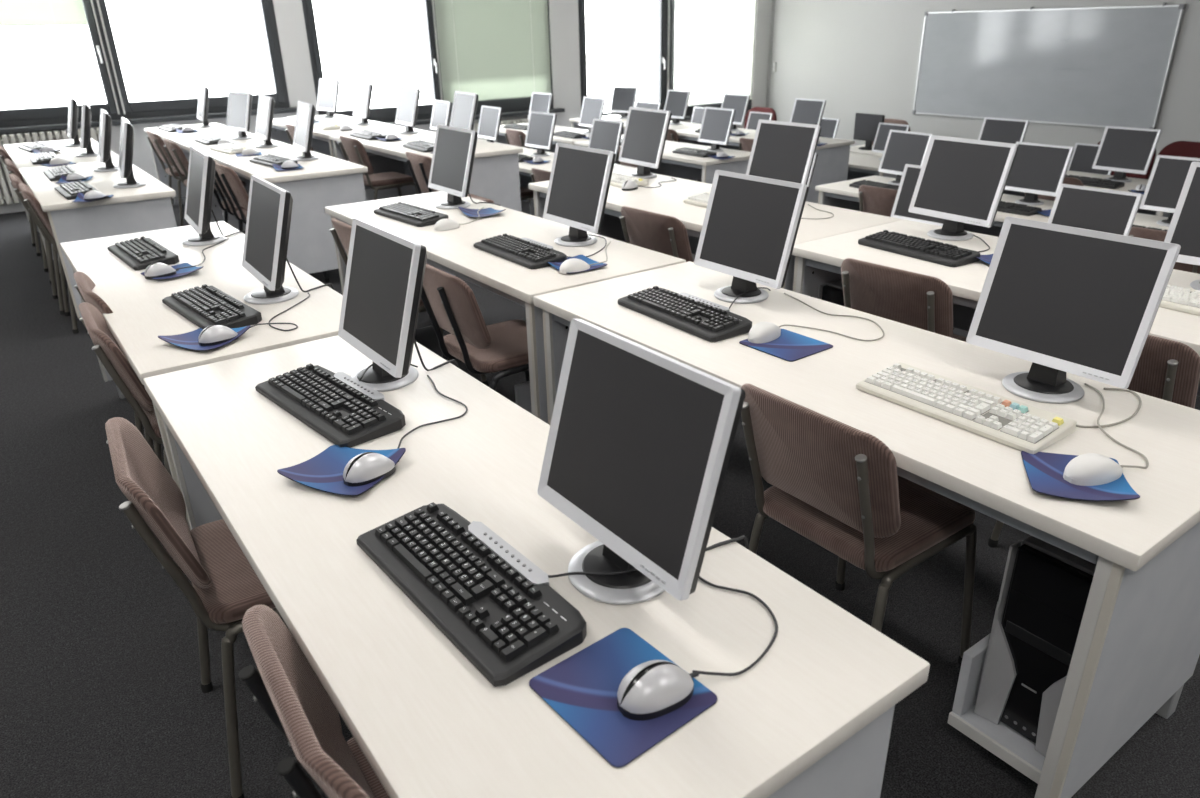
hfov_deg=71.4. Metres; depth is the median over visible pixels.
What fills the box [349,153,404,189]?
computer tower
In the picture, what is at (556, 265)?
mouse pad
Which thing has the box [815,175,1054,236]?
computer desk
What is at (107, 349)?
padded chair
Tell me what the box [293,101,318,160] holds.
monitor
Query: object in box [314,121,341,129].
keyboard
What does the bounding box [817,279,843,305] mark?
computer tower
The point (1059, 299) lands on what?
monitor
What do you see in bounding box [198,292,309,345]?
computer mouse
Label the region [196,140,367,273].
computer desk
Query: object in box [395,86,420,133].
monitor
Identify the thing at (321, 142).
computer desk
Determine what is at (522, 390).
shelf
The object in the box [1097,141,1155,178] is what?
swivel chair
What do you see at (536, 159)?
computer mouse
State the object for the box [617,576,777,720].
computer mouse
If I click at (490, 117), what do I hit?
monitor
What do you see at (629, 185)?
computer mouse
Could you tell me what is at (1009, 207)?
keyboard
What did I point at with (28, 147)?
keyboard
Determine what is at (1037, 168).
monitor
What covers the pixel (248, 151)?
computer mouse
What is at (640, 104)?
monitor
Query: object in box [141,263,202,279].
mouse pad
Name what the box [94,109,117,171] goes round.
monitor
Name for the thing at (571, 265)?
computer mouse
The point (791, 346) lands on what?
mouse pad
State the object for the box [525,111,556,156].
monitor
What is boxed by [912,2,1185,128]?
whiteboard
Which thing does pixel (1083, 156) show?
monitor
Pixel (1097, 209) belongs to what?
monitor
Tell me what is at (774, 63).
light switch
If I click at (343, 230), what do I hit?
padded chair
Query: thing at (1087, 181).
keyboard
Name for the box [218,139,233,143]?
computer mouse
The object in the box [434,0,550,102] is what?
window blind
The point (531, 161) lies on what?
mouse pad
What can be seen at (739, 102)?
monitor
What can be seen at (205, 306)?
keyboard
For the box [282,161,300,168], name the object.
computer mouse
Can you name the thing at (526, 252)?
keyboard
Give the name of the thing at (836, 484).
padded chair
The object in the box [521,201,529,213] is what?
shelf
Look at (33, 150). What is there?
mouse pad
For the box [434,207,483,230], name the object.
computer mouse
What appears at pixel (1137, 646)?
computer desk
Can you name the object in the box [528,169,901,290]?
computer desk
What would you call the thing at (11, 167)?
padded chair
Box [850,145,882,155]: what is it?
table
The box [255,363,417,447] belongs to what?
keyboard
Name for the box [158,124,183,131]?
keyboard
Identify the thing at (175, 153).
padded chair
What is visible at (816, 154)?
monitor
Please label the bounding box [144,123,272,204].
computer desk
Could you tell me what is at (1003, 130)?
monitor
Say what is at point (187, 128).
computer mouse
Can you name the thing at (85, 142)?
monitor
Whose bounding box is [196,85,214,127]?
monitor
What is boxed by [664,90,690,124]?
monitor
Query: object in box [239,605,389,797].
padded chair
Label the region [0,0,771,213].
wall
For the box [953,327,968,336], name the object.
computer desk
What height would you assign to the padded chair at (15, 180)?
0.797 m
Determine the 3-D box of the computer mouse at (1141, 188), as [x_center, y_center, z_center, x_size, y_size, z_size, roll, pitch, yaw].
[3.724,-1.452,5.733,0.064,0.048,0.120,20,32,40]
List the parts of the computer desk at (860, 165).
modesty panel, rail, panel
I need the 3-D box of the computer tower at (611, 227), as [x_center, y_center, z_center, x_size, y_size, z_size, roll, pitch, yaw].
[-0.037,-0.895,4.909,0.426,0.440,0.189,-18,29,-32]
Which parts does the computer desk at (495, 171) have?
post, rail, panel, panel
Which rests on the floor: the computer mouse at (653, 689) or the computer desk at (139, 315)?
the computer desk at (139, 315)
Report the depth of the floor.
2.34 m
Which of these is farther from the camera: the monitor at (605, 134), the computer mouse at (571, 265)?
the monitor at (605, 134)
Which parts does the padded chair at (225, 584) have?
backrest, leg frame, seat, leg frame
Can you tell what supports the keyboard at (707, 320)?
on the computer desk at (1137, 646)
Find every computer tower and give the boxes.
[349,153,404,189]
[597,213,624,241]
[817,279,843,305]
[974,536,1096,756]
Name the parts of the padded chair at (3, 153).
backrest, leg frame, leg frame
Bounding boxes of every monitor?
[64,96,80,146]
[76,101,97,156]
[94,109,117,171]
[113,117,145,188]
[182,146,244,245]
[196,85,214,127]
[226,91,252,139]
[242,175,333,304]
[255,94,278,147]
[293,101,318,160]
[317,78,339,118]
[338,218,458,391]
[353,81,372,124]
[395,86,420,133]
[428,124,500,208]
[430,100,451,129]
[449,91,477,129]
[477,105,502,142]
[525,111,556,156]
[528,92,552,118]
[537,318,748,604]
[543,142,615,246]
[579,96,605,133]
[588,119,623,167]
[610,86,637,118]
[618,107,671,178]
[635,101,661,109]
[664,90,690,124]
[691,107,704,123]
[694,170,808,303]
[698,107,734,151]
[721,93,749,130]
[746,111,772,129]
[746,119,820,184]
[790,98,825,124]
[806,152,817,198]
[819,118,839,137]
[853,113,884,149]
[872,123,909,159]
[878,130,932,185]
[890,164,944,225]
[908,135,1017,240]
[966,216,1180,403]
[978,117,1028,143]
[1004,141,1073,205]
[1048,184,1142,235]
[1067,143,1111,174]
[1092,126,1161,182]
[1139,155,1199,226]
[1164,162,1199,289]
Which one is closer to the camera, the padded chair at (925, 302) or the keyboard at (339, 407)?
the keyboard at (339, 407)
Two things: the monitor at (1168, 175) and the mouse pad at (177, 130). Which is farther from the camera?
the mouse pad at (177, 130)
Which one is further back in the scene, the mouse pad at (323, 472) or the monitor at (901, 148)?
the monitor at (901, 148)
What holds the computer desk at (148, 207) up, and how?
on the floor
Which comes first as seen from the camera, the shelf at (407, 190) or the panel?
the panel
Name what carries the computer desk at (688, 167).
on the floor
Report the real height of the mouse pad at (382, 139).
0.030 m
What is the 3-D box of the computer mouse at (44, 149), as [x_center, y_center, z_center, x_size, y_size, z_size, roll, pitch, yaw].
[-4.208,-1.907,6.374,0.120,0.048,0.064,-16,28,-29]
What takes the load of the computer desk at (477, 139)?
on the floor
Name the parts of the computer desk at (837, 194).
post, panel, rail, modesty panel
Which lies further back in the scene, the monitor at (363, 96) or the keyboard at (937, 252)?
the monitor at (363, 96)
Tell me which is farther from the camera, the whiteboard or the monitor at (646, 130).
the whiteboard
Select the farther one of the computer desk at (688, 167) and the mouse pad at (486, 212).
the computer desk at (688, 167)
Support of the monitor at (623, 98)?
on the computer desk at (574, 121)
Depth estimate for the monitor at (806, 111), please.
8.24 m
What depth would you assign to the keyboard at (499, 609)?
1.26 m
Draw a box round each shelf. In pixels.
[171,177,186,194]
[222,210,245,227]
[365,185,415,200]
[416,320,431,328]
[417,311,429,322]
[515,381,531,413]
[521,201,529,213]
[952,705,1044,770]
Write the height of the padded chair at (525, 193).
0.797 m
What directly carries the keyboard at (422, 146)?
on the computer desk at (495, 171)
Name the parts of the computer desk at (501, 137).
panel, rail, modesty panel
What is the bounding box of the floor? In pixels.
[0,197,1199,797]
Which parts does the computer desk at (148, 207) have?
panel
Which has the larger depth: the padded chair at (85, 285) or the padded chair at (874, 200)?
the padded chair at (874, 200)
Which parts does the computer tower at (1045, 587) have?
drive door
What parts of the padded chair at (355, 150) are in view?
backrest, seat, leg frame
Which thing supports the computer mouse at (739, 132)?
on the mouse pad
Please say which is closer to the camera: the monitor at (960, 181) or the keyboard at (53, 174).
the monitor at (960, 181)
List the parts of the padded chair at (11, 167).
backrest, leg frame, leg frame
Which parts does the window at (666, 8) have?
sash, sill, sash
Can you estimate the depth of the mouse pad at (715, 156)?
7.23 m
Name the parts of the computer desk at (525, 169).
panel, rail, modesty panel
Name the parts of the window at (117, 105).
sash, handle, sill, sash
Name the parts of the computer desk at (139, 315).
post, panel, post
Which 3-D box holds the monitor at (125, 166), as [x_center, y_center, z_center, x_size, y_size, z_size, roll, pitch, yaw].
[-2.761,-1.419,4.823,0.173,0.369,0.372,-14,27,-27]
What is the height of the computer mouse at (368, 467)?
0.051 m
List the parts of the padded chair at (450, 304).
backrest, leg frame, seat, leg frame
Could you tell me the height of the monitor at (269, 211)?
0.480 m
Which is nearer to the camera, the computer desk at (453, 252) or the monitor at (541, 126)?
the computer desk at (453, 252)
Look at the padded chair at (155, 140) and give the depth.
7.06 m
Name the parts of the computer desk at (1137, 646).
post, panel, rail, post, panel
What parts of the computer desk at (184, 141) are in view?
post, panel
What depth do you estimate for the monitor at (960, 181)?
3.27 m
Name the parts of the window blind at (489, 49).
rail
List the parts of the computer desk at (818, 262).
post, panel, rail, modesty panel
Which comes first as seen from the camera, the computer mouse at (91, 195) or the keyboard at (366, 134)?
the computer mouse at (91, 195)
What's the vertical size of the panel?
0.164 m
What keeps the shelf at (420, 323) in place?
attached to the computer desk at (453, 252)
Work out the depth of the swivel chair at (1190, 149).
7.90 m
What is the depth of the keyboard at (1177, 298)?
2.47 m
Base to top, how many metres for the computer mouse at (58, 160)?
0.043 m
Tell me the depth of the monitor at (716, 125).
7.59 m
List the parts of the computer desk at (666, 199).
post, panel, rail, modesty panel, panel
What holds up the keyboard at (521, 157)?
on the computer desk at (525, 169)
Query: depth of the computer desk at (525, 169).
7.34 m
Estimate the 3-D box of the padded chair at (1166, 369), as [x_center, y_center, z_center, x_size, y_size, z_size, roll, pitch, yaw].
[1.517,0.114,2.440,0.514,0.797,0.436,-18,29,-32]
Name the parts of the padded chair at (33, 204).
backrest, leg frame, leg frame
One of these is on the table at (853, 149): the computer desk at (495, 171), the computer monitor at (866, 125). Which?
the computer monitor at (866, 125)
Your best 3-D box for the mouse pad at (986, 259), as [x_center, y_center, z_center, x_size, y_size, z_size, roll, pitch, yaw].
[1.440,-0.493,2.954,0.170,0.029,0.190,-12,26,-23]
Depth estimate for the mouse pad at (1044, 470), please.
1.54 m
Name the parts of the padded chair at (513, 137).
backrest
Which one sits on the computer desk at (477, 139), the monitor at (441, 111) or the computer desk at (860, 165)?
the monitor at (441, 111)
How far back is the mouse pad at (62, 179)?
5.09 m
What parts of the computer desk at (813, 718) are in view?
post, panel, panel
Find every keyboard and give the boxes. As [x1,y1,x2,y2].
[18,142,52,152]
[29,151,56,164]
[43,165,77,180]
[55,181,98,199]
[108,236,179,269]
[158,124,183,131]
[162,284,261,328]
[193,134,226,144]
[210,143,248,153]
[249,154,297,167]
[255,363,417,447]
[284,115,295,121]
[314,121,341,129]
[349,130,386,139]
[356,502,636,686]
[373,202,448,226]
[403,140,433,152]
[473,233,606,268]
[503,124,527,129]
[518,154,532,161]
[553,131,585,138]
[610,172,647,187]
[618,286,770,341]
[672,147,716,157]
[683,192,709,207]
[849,180,898,189]
[856,362,1141,453]
[858,230,989,266]
[997,201,1041,215]
[1065,174,1124,188]
[1132,225,1167,231]
[1159,284,1199,315]
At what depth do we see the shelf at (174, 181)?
8.04 m
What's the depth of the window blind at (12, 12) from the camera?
7.70 m
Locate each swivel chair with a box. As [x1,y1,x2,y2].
[744,107,776,128]
[872,118,909,144]
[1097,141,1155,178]
[1158,141,1199,157]
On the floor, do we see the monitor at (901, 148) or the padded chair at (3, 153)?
the padded chair at (3, 153)
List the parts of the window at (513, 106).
sash, sill, sash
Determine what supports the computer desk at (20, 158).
on the floor
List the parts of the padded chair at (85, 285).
backrest, leg frame, leg frame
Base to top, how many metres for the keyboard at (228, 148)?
0.037 m
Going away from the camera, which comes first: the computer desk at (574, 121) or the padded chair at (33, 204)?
the padded chair at (33, 204)
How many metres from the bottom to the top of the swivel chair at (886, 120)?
0.949 m
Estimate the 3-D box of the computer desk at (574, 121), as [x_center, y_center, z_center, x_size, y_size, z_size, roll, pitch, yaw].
[0.463,-3.008,10.261,0.720,0.760,1.900,-18,29,-32]
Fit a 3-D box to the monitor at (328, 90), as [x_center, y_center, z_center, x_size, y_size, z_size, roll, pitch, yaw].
[-2.767,-3.044,8.460,0.173,0.369,0.372,-23,32,-39]
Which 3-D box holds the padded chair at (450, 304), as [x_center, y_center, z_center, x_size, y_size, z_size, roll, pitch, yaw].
[-0.373,-0.142,3.111,0.529,0.797,0.436,-18,29,-32]
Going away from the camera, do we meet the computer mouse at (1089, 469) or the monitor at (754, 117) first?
the computer mouse at (1089, 469)
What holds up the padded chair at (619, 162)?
on the floor
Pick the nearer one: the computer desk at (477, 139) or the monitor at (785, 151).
the monitor at (785, 151)
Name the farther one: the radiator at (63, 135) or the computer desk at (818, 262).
the radiator at (63, 135)
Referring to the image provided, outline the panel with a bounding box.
[952,633,990,715]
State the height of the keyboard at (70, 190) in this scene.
0.039 m
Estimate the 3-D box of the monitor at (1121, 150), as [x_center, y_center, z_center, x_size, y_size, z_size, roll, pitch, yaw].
[3.805,-1.773,6.063,0.173,0.369,0.372,-18,29,-32]
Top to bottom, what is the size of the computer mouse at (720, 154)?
0.048 m
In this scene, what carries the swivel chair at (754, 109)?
on the floor
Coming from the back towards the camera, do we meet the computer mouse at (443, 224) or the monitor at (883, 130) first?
the monitor at (883, 130)
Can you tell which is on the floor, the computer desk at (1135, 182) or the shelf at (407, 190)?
the computer desk at (1135, 182)
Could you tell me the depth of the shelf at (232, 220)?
6.58 m
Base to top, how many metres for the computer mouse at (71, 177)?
0.048 m
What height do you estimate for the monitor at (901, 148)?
0.369 m
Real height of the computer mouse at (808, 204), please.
0.043 m
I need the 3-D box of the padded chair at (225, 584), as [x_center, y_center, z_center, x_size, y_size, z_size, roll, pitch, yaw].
[-0.739,0.402,1.912,0.514,0.797,0.436,-15,28,-29]
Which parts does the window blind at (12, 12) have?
rail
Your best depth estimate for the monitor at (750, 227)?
2.59 m
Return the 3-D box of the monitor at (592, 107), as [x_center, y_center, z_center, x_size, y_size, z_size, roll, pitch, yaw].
[-0.099,-3.067,9.035,0.173,0.369,0.372,-18,29,-32]
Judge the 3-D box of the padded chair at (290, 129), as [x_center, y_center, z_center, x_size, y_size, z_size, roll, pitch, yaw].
[-2.487,-2.087,7.571,0.514,0.797,0.436,-18,29,-32]
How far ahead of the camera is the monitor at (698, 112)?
11.22 m
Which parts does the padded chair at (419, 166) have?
backrest, seat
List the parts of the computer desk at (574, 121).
panel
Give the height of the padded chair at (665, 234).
0.797 m
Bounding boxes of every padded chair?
[0,145,40,255]
[4,159,51,283]
[9,174,64,314]
[18,183,78,333]
[73,272,162,463]
[79,302,182,571]
[105,417,280,797]
[147,131,186,226]
[163,139,245,224]
[213,160,243,222]
[215,162,329,281]
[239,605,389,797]
[285,124,313,150]
[330,218,487,385]
[338,136,418,199]
[406,152,493,202]
[421,263,529,390]
[504,129,530,204]
[520,187,533,211]
[530,168,550,182]
[617,147,637,167]
[619,206,693,261]
[666,129,678,141]
[739,138,753,151]
[741,383,976,664]
[841,258,966,341]
[858,185,897,216]
[988,335,1199,547]
[1025,177,1082,200]
[1129,227,1199,273]
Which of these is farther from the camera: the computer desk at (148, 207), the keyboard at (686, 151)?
the keyboard at (686, 151)
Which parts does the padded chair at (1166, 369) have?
leg frame, backrest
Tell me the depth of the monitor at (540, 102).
9.77 m
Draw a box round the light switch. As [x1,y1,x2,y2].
[772,62,775,71]
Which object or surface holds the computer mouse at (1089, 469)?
on the mouse pad at (1044, 470)
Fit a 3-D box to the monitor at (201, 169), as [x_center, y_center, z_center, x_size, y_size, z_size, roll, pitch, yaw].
[-1.667,-0.789,3.494,0.248,0.480,0.379,-5,24,-7]
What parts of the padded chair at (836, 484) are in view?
leg frame, backrest, seat, leg frame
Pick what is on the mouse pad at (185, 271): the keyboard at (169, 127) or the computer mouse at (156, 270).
the computer mouse at (156, 270)
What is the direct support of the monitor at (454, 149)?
on the computer desk at (453, 252)
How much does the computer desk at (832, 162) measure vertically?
0.760 m
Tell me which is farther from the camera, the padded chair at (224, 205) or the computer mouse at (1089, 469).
the padded chair at (224, 205)
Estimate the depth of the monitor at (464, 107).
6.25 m
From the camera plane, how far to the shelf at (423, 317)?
4.39 m
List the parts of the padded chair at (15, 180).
backrest, leg frame, leg frame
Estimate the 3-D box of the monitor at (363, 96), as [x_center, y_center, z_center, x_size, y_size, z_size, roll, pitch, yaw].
[-2.225,-2.751,7.777,0.173,0.369,0.372,-15,28,-29]
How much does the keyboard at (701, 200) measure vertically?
0.037 m
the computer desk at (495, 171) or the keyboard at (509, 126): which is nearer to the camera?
the computer desk at (495, 171)
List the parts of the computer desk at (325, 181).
panel, rail, panel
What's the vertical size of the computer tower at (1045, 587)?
0.440 m
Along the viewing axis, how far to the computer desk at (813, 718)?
1.22 m
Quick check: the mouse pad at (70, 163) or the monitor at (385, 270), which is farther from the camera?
the mouse pad at (70, 163)
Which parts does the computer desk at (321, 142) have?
rail, panel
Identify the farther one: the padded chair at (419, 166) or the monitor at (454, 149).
the padded chair at (419, 166)
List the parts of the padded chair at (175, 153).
backrest, seat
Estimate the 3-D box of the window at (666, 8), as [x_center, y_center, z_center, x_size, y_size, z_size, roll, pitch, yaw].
[1.077,-5.224,11.995,3.490,2.335,0.220,-18,29,-32]
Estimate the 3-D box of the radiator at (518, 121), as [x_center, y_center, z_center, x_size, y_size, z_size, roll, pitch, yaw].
[-1.268,-3.235,10.881,1.420,0.740,0.127,-18,29,-32]
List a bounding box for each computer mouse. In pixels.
[40,146,56,152]
[50,157,70,164]
[66,173,88,181]
[84,190,108,200]
[144,238,228,279]
[182,126,196,131]
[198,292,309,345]
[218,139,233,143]
[242,148,259,154]
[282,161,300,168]
[340,125,353,130]
[343,375,467,486]
[386,134,398,140]
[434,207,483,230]
[533,157,543,162]
[559,241,610,273]
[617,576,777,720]
[622,178,676,190]
[717,152,727,157]
[735,130,743,134]
[748,293,884,342]
[801,204,833,218]
[1063,383,1148,485]
[1135,184,1145,192]
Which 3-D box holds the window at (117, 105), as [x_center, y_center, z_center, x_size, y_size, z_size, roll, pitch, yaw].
[-4.806,-3.594,8.019,3.570,1.820,0.220,-18,29,-32]
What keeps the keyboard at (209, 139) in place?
on the computer desk at (184, 141)
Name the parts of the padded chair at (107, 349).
backrest, leg frame, seat, leg frame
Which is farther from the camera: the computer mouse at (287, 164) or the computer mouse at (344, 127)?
the computer mouse at (344, 127)
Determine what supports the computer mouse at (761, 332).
on the mouse pad at (791, 346)
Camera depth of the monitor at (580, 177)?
3.31 m
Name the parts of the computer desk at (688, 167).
rail, modesty panel, post, panel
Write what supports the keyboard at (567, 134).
on the computer desk at (501, 137)
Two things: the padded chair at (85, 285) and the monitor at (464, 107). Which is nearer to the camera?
the padded chair at (85, 285)
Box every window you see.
[0,0,296,133]
[302,0,564,125]
[578,0,756,120]
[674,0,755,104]
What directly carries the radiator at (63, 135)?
on the floor
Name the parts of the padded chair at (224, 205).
backrest, leg frame, seat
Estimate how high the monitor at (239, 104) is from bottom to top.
0.369 m
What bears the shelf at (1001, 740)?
attached to the computer desk at (1137, 646)
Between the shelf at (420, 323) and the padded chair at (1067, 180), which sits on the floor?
the padded chair at (1067, 180)
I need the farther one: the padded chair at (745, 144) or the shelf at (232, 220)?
the padded chair at (745, 144)
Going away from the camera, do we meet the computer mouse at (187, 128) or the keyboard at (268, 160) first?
the keyboard at (268, 160)
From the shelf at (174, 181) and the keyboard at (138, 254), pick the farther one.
the shelf at (174, 181)
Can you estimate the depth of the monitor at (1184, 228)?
2.65 m
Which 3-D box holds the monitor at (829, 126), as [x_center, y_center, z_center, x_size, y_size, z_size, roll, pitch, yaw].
[2.563,-3.051,9.648,0.173,0.369,0.372,-18,29,-32]
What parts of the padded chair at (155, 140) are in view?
backrest, leg frame, seat, leg frame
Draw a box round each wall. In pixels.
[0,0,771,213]
[768,0,1199,179]
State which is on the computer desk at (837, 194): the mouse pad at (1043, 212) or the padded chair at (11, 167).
the mouse pad at (1043, 212)
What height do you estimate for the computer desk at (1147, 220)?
0.710 m
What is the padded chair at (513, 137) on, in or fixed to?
on the floor
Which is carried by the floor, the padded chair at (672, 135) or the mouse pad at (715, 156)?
the padded chair at (672, 135)
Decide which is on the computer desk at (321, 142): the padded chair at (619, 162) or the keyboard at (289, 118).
the keyboard at (289, 118)
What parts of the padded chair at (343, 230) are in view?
backrest, leg frame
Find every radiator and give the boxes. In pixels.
[0,127,98,204]
[473,118,528,139]
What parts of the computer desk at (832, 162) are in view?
panel, rail, modesty panel, panel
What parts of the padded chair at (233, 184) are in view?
backrest, leg frame, seat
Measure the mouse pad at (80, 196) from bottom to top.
0.030 m
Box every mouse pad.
[32,149,60,153]
[40,162,76,166]
[56,175,92,183]
[72,193,113,202]
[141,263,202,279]
[158,325,250,350]
[175,129,196,132]
[236,152,261,156]
[272,164,303,170]
[277,445,405,495]
[375,136,405,140]
[458,207,505,217]
[523,160,549,163]
[529,628,717,767]
[545,255,607,273]
[708,155,734,158]
[739,329,832,361]
[976,254,992,264]
[1021,451,1139,500]
[1038,209,1051,216]
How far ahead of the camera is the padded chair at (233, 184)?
5.18 m
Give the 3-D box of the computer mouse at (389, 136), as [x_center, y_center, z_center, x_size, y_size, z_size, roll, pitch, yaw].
[-1.653,-2.091,6.656,0.120,0.048,0.064,-22,31,-38]
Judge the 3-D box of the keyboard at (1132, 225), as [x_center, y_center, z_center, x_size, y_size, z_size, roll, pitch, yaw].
[3.042,-0.894,4.540,0.163,0.039,0.444,-18,29,-32]
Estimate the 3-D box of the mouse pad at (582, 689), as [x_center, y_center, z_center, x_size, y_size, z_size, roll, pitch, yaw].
[0.029,0.383,1.097,0.176,0.004,0.190,-19,30,-35]
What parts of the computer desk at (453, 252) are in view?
post, panel, rail, post, panel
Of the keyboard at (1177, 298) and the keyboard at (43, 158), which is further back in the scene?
the keyboard at (43, 158)
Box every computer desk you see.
[3,138,118,255]
[18,159,176,317]
[60,221,342,529]
[143,335,929,797]
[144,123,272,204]
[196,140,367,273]
[271,114,404,156]
[325,191,685,423]
[329,128,522,211]
[422,139,518,193]
[486,123,622,152]
[518,147,636,213]
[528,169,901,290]
[533,261,1199,797]
[569,115,700,134]
[574,136,750,183]
[675,127,854,203]
[792,219,1199,395]
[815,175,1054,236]
[847,152,896,179]
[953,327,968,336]
[1003,170,1169,216]
[1133,213,1168,229]
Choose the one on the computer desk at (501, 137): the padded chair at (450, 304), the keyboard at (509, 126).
the keyboard at (509, 126)
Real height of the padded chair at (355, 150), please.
0.797 m
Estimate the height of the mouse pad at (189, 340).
0.030 m
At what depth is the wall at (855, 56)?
11.56 m
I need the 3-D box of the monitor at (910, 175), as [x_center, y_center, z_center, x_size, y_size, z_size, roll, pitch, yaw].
[1.808,-1.094,4.646,0.173,0.369,0.372,-18,29,-32]
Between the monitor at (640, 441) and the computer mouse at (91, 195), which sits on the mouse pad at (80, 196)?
the computer mouse at (91, 195)
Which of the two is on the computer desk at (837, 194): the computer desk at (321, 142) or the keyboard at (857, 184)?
the keyboard at (857, 184)
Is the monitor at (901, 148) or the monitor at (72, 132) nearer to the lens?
the monitor at (901, 148)
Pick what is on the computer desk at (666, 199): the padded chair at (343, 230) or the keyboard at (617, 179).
the keyboard at (617, 179)
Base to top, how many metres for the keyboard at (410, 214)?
0.039 m
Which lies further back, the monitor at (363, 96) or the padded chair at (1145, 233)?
the monitor at (363, 96)
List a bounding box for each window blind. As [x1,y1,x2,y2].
[0,0,87,25]
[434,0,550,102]
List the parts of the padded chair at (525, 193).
seat, leg frame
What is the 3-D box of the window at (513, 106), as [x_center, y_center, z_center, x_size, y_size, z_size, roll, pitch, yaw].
[-1.905,-4.402,9.978,3.350,2.065,0.220,-18,29,-32]
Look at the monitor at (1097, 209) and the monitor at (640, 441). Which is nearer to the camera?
the monitor at (640, 441)
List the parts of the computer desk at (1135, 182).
modesty panel, panel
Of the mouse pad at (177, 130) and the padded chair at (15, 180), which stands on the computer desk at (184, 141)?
the mouse pad at (177, 130)
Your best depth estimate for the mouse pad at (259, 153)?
6.00 m
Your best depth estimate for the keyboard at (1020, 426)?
1.81 m
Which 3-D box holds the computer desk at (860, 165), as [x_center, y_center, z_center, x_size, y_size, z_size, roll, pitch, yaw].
[2.607,-2.416,9.585,0.700,0.740,1.970,-18,29,-32]
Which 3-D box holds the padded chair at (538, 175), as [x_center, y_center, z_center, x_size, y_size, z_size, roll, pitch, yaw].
[-0.252,-1.510,6.900,0.514,0.797,0.436,-18,29,-32]
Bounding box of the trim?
[766,0,774,107]
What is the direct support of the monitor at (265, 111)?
on the computer desk at (325, 181)
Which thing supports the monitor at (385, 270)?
on the computer desk at (813, 718)
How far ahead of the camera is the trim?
13.13 m
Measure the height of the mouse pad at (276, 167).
0.029 m
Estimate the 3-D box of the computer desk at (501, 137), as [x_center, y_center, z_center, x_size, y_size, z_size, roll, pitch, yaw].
[-0.546,-2.688,9.597,0.700,0.760,1.900,-18,29,-32]

